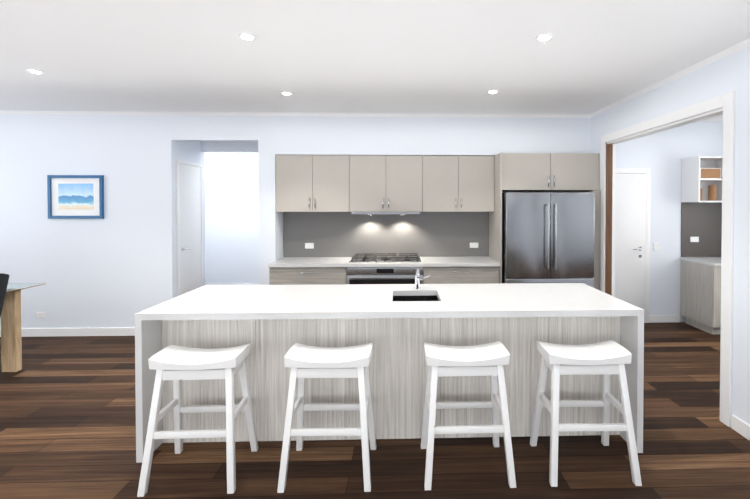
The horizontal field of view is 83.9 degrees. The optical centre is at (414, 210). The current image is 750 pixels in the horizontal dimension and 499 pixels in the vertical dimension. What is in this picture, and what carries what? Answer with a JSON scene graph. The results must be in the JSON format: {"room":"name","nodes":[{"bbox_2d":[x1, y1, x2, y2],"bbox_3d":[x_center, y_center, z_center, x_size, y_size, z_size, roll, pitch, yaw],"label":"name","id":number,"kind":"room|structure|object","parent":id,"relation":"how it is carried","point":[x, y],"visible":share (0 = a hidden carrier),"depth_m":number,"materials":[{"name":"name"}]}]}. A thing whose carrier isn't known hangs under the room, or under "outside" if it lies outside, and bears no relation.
{"room":"kitchen","nodes":[
{"label":"kitchen","id":0,"kind":"room"},
{"bbox_2d":[176,141,200,240],"bbox_3d":[-3.010,0.161,5.453,0.100,2.700,0.650,0,1,-2],"label":"wall","id":1,"kind":"structure","parent":0,"point":[188,151],"depth_m":5.42,"materials":[{"name":"white paint"}]},
{"bbox_2d":[176,159,202,295],"bbox_3d":[-2.927,0.439,5.457,0.063,2.145,0.635,0,1,-2],"label":"hall door","id":2,"kind":"structure","parent":1,"relation":"in","point":[189,229],"depth_m":5.42,"materials":[{"name":"white wood"}]},
{"bbox_2d":[201,151,205,285],"bbox_3d":[-3.901,0.156,5.801,1.860,2.700,0.100,0,1,-2],"label":"wall","id":3,"kind":"structure","parent":0,"point":[203,192],"depth_m":5.83,"materials":[{"name":"white paint"}]},
{"bbox_2d":[201,141,257,151],"bbox_3d":[-2.451,-1.009,5.828,1.040,0.370,0.100,0,1,-2],"label":"lintel","id":4,"kind":"object","parent":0,"point":[227,146],"visible":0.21,"depth_m":5.78,"materials":[{"name":"white paint"}]},
{"bbox_2d":[205,152,258,283],"bbox_3d":[-3.443,0.126,7.816,2.900,2.700,0.100,0,1,-2],"label":"wall","id":5,"kind":"structure","parent":0,"point":[231,223],"depth_m":7.77,"materials":[{"name":"white paint"}]},
{"bbox_2d":[206,284,258,284],"bbox_3d":[-3.442,1.427,7.778,2.900,0.100,0.015,0,1,-2],"label":"baseboard","id":6,"kind":"structure","parent":5,"relation":"attached to","point":[232,284],"depth_m":7.77,"materials":[{"name":"white wood"}]},
{"bbox_2d":[258,116,282,284],"bbox_3d":[-1.851,0.146,6.490,0.200,2.700,2.850,0,1,-2],"label":"wall","id":7,"kind":"structure","parent":0,"point":[270,234],"depth_m":5.06,"materials":[{"name":"white paint"}]},
{"bbox_2d":[0,114,590,328],"bbox_3d":[-1.478,0.164,5.251,7.330,2.700,0.350,0,1,-2],"label":"wall","id":8,"kind":"structure","parent":0,"point":[116,266],"depth_m":5.01,"materials":[{"name":"white paint"}]},
{"bbox_2d":[35,312,45,317],"bbox_3d":[-4.505,1.258,4.991,0.115,0.072,0.013,0,1,-2],"label":"outlet","id":9,"kind":"object","parent":8,"relation":"attached to","point":[40,314],"visible":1,"depth_m":4.99,"materials":[{"name":"white plastic"}]},
{"bbox_2d":[0,327,134,336],"bbox_3d":[-4.975,1.468,4.979,4.060,0.100,0.015,0,1,-2],"label":"baseboard","id":10,"kind":"structure","parent":8,"relation":"attached to","point":[53,332],"depth_m":5.00,"materials":[{"name":"white"}]},
{"bbox_2d":[47,175,103,218],"bbox_3d":[-4.065,-0.162,4.974,0.640,0.520,0.030,0,1,-2],"label":"framed picture","id":11,"kind":"object","parent":8,"relation":"attached to","point":[75,196],"visible":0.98,"depth_m":4.97},
{"bbox_2d":[0,111,588,117],"bbox_3d":[-2.406,-1.165,5.009,9.200,0.035,0.035,0,1,-2],"label":"crown molding","id":12,"kind":"structure","parent":8,"relation":"attached to","point":[1,112],"depth_m":5.04,"materials":[{"name":"white paint"}]},
{"bbox_2d":[0,322,749,498],"bbox_3d":[-0.993,1.577,3.061,12.500,0.060,10.200,0,1,-2],"label":"floor","id":13,"kind":"structure","parent":0,"point":[67,417],"depth_m":2.65,"materials":[{"name":"brown wood"}]},
{"bbox_2d":[0,273,9,316],"bbox_3d":[-3.809,1.003,3.327,0.787,1.080,0.605,0,1,-6],"label":"tub chair","id":14,"kind":"object","parent":13,"relation":"on","point":[4,278],"visible":1,"depth_m":3.50,"materials":[{"name":"grey fabric"}]},
{"bbox_2d":[1,283,46,371],"bbox_3d":[-4.939,1.139,3.987,2.370,0.789,0.450,0,1,-2],"label":"table","id":15,"kind":"object","parent":13,"relation":"on","point":[11,348],"visible":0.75,"depth_m":3.93,"materials":[{"name":"brown wood"}]},
{"bbox_2d":[137,343,258,496],"bbox_3d":[-1.265,1.194,2.476,0.517,0.724,0.426,0,1,-3],"label":"stool","id":16,"kind":"object","parent":13,"relation":"on","point":[176,364],"visible":1,"depth_m":2.37,"materials":[{"name":"white wood"}]},
{"bbox_2d":[268,260,351,284],"bbox_3d":[-1.259,1.086,5.146,0.896,0.860,0.598,0,1,-2],"label":"base cabinet","id":17,"kind":"object","parent":13,"relation":"on","point":[333,270],"depth_m":4.84,"materials":[{"name":"laminate"}]},
{"bbox_2d":[349,253,420,262],"bbox_3d":[-0.359,0.586,5.157,0.860,0.057,0.480,0,1,-2],"label":"cooktop","id":18,"kind":"object","parent":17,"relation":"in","point":[365,258],"visible":1,"depth_m":5.04,"materials":[{"name":"silver metal"}]},
{"bbox_2d":[277,342,376,492],"bbox_3d":[-0.506,1.194,2.500,0.517,0.724,0.426,0,1,-1],"label":"stool","id":19,"kind":"object","parent":13,"relation":"on","point":[303,361],"visible":1,"depth_m":2.39,"materials":[{"name":"white wood"}]},
{"bbox_2d":[135,268,643,462],"bbox_3d":[-0.143,0.996,3.049,3.180,1.102,0.900,0,1,-2],"label":"kitchen island","id":20,"kind":"object","parent":13,"relation":"on","point":[398,325],"visible":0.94,"depth_m":2.81,"materials":[{"name":"white stone"}]},
{"bbox_2d":[420,260,499,283],"bbox_3d":[0.541,1.085,5.202,0.898,0.860,0.598,0,1,-2],"label":"base cabinet","id":21,"kind":"object","parent":13,"relation":"on","point":[440,271],"depth_m":4.90,"materials":[{"name":"laminate"}]},
{"bbox_2d":[347,267,422,283],"bbox_3d":[-0.357,1.036,5.117,0.896,0.750,0.594,0,1,-2],"label":"oven","id":22,"kind":"object","parent":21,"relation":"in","point":[380,275],"visible":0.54,"depth_m":4.86,"materials":[{"name":"silver metal"}]},
{"bbox_2d":[421,341,515,489],"bbox_3d":[0.304,1.193,2.525,0.516,0.724,0.426,0,1,-2],"label":"stool","id":23,"kind":"object","parent":13,"relation":"on","point":[490,359],"visible":1,"depth_m":2.41,"materials":[{"name":"white wood"}]},
{"bbox_2d":[489,152,600,289],"bbox_3d":[1.589,0.416,5.204,1.193,2.198,0.638,0,1,-2],"label":"tall cabinet","id":24,"kind":"object","parent":13,"relation":"on","point":[546,172],"visible":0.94,"depth_m":4.91,"materials":[{"name":"beige laminate"}]},
{"bbox_2d":[502,192,594,287],"bbox_3d":[1.553,0.651,5.115,1.030,1.730,0.766,0,1,-2],"label":"fridge","id":25,"kind":"object","parent":13,"relation":"on","point":[547,237],"visible":0.67,"depth_m":4.78,"materials":[{"name":"silver metal"}]},
{"bbox_2d":[530,340,641,486],"bbox_3d":[1.024,1.193,2.548,0.517,0.724,0.426,0,1,-1],"label":"stool","id":26,"kind":"object","parent":13,"relation":"on","point":[605,359],"visible":1,"depth_m":2.44,"materials":[{"name":"white wood"}]},
{"bbox_2d":[680,257,720,333],"bbox_3d":[3.821,1.091,5.304,0.465,0.845,0.598,0,1,-2],"label":"base cabinet","id":27,"kind":"object","parent":13,"relation":"on","point":[700,293],"depth_m":5.22,"materials":[{"name":"laminate"}]},
{"bbox_2d":[0,0,749,121],"bbox_3d":[-0.993,-1.183,3.020,12.500,0.060,10.200,0,1,-2],"label":"ceiling","id":28,"kind":"structure","parent":0,"point":[409,56],"depth_m":3.03,"materials":[{"name":"white paint"}]},
{"bbox_2d":[26,69,43,73],"bbox_3d":[-3.158,-1.155,3.453,0.109,0.009,0.109,0,1,-8],"label":"fitting","id":29,"kind":"object","parent":28,"relation":"attached to","point":[29,70],"depth_m":3.44,"materials":[{"name":"white"}]},
{"bbox_2d":[238,33,255,40],"bbox_3d":[-1.105,-1.144,2.737,0.109,0.009,0.109,0,1,-8],"label":"fitting","id":30,"kind":"object","parent":28,"relation":"attached to","point":[246,36],"depth_m":2.72,"materials":[{"name":"white"}]},
{"bbox_2d":[281,92,291,94],"bbox_3d":[-1.278,-1.165,4.132,0.109,0.009,0.109,0,1,-8],"label":"fitting","id":31,"kind":"object","parent":28,"relation":"attached to","point":[284,93],"depth_m":4.12,"materials":[{"name":"white"}]},
{"bbox_2d":[487,90,497,93],"bbox_3d":[0.765,-1.164,4.075,0.109,0.009,0.109,0,1,-8],"label":"fitting","id":32,"kind":"object","parent":28,"relation":"attached to","point":[490,91],"depth_m":4.05,"materials":[{"name":"white"}]},
{"bbox_2d":[536,34,552,40],"bbox_3d":[0.856,-1.144,2.748,0.109,0.009,0.109,0,1,-8],"label":"fitting","id":33,"kind":"object","parent":28,"relation":"attached to","point":[540,37],"depth_m":2.73,"materials":[{"name":"white"}]},
{"bbox_2d":[469,122,722,321],"bbox_3d":[1.679,0.159,5.574,6.800,2.700,0.100,0,1,-2],"label":"wall","id":34,"kind":"structure","parent":0,"point":[662,154],"depth_m":5.57,"materials":[{"name":"white paint"}]},
{"bbox_2d":[276,155,351,211],"bbox_3d":[-1.261,-0.335,5.259,0.899,0.698,0.328,0,1,-2],"label":"upper cabinet","id":35,"kind":"object","parent":34,"relation":"attached to","point":[304,183],"depth_m":5.10,"materials":[{"name":"beige laminate"}]},
{"bbox_2d":[283,212,488,256],"bbox_3d":[-0.367,0.311,5.455,2.698,0.598,0.008,0,1,-2],"label":"backsplash","id":36,"kind":"structure","parent":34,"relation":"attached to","point":[422,234],"depth_m":5.45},
{"bbox_2d":[305,243,313,248],"bbox_3d":[-1.377,0.462,5.415,0.115,0.072,0.013,0,1,-2],"label":"outlet","id":37,"kind":"object","parent":36,"relation":"attached to","point":[309,245],"visible":1,"depth_m":5.41,"materials":[{"name":"white plastic"}]},
{"bbox_2d":[470,243,477,247],"bbox_3d":[0.781,0.461,5.482,0.115,0.072,0.013,0,1,-2],"label":"outlet","id":38,"kind":"object","parent":36,"relation":"attached to","point":[473,245],"visible":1,"depth_m":5.48,"materials":[{"name":"white plastic"}]},
{"bbox_2d":[352,155,423,210],"bbox_3d":[-0.362,-0.335,5.287,0.900,0.698,0.328,0,1,-2],"label":"upper cabinet","id":39,"kind":"object","parent":34,"relation":"attached to","point":[369,183],"depth_m":5.12,"materials":[{"name":"beige laminate"}]},
{"bbox_2d":[352,212,419,214],"bbox_3d":[-0.362,0.034,5.264,0.840,0.038,0.330,0,1,-2],"label":"range hood","id":40,"kind":"object","parent":39,"relation":"attached to","point":[385,213],"visible":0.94,"depth_m":5.10,"materials":[{"name":"silver metal"}]},
{"bbox_2d":[424,155,493,210],"bbox_3d":[0.537,-0.336,5.315,0.899,0.698,0.328,0,1,-2],"label":"upper cabinet","id":41,"kind":"object","parent":34,"relation":"attached to","point":[451,183],"depth_m":5.15,"materials":[{"name":"beige laminate"}]},
{"bbox_2d":[615,168,650,322],"bbox_3d":[2.721,0.473,5.512,0.860,2.075,0.098,0,1,-2],"label":"laundry door","id":42,"kind":"structure","parent":34,"relation":"in","point":[632,231],"depth_m":5.53,"materials":[{"name":"white wood"}]},
{"bbox_2d":[654,243,659,250],"bbox_3d":[3.245,0.490,5.571,0.080,0.115,0.013,0,1,-2],"label":"light switch","id":43,"kind":"object","parent":34,"relation":"attached to","point":[656,247],"visible":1,"depth_m":5.57,"materials":[{"name":"white plastic"}]},
{"bbox_2d":[649,315,679,322],"bbox_3d":[2.929,1.460,5.575,1.298,0.100,0.015,0,1,-2],"label":"baseboard","id":44,"kind":"structure","parent":34,"relation":"attached to","point":[663,318],"depth_m":5.58,"materials":[{"name":"white"}]},
{"bbox_2d":[681,203,721,256],"bbox_3d":[4.277,0.261,5.601,1.395,0.734,0.007,0,1,-2],"label":"backsplash","id":45,"kind":"structure","parent":34,"relation":"attached to","point":[702,222],"depth_m":5.58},
{"bbox_2d":[690,237,698,241],"bbox_3d":[3.760,0.390,5.576,0.115,0.072,0.013,0,1,-2],"label":"electrical outlet","id":46,"kind":"object","parent":45,"relation":"attached to","point":[694,239],"visible":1,"depth_m":5.57,"materials":[{"name":"white plastic"}]},
{"bbox_2d":[681,156,721,201],"bbox_3d":[4.282,-0.398,5.431,1.395,0.580,0.328,0,1,-2],"label":"wall cabinet","id":47,"kind":"object","parent":34,"relation":"attached to","point":[701,178],"visible":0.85,"depth_m":5.40,"materials":[{"name":"white wood"}]},
{"bbox_2d":[590,46,749,424],"bbox_3d":[2.342,0.214,1.944,0.100,2.700,7.200,0,1,-2],"label":"wall","id":48,"kind":"structure","parent":0,"point":[738,72],"depth_m":2.93,"materials":[{"name":"white paint"}]},
{"bbox_2d":[600,135,605,292],"bbox_3d":[2.192,0.326,4.838,0.020,2.390,0.090,0,1,-2],"label":"trim","id":49,"kind":"structure","parent":48,"relation":"attached to","point":[603,217],"depth_m":4.80,"materials":[{"name":"white"}]},
{"bbox_2d":[605,143,615,296],"bbox_3d":[2.254,0.371,4.785,0.102,2.300,0.020,0,1,-2],"label":"door frame","id":50,"kind":"structure","parent":48,"relation":"attached to","point":[608,248],"depth_m":4.77,"materials":[{"name":"wood"}]},
{"bbox_2d":[605,95,722,143],"bbox_3d":[2.272,-0.801,3.898,0.121,0.110,1.760,0,1,-2],"label":"trim","id":51,"kind":"structure","parent":48,"relation":"attached to","point":[709,107],"depth_m":3.62,"materials":[{"name":"white"}]},
{"bbox_2d":[589,38,749,117],"bbox_3d":[2.282,-1.116,1.727,0.035,0.035,6.810,0,1,-2],"label":"crown molding","id":52,"kind":"structure","parent":48,"relation":"attached to","point":[722,54],"depth_m":3.46,"materials":[{"name":"white paint"}]},
{"bbox_2d":[720,91,734,426],"bbox_3d":[2.250,0.353,2.989,0.020,2.390,0.090,0,1,-2],"label":"trim","id":53,"kind":"structure","parent":48,"relation":"attached to","point":[727,256],"depth_m":2.97,"materials":[{"name":"white wood"}]},
{"bbox_2d":[731,414,749,440],"bbox_3d":[2.326,1.533,0.657,0.015,0.100,4.590,0,1,-2],"label":"baseboard","id":54,"kind":"structure","parent":48,"relation":"attached to","point":[740,427],"depth_m":2.87,"materials":[{"name":"white"}]}
]}

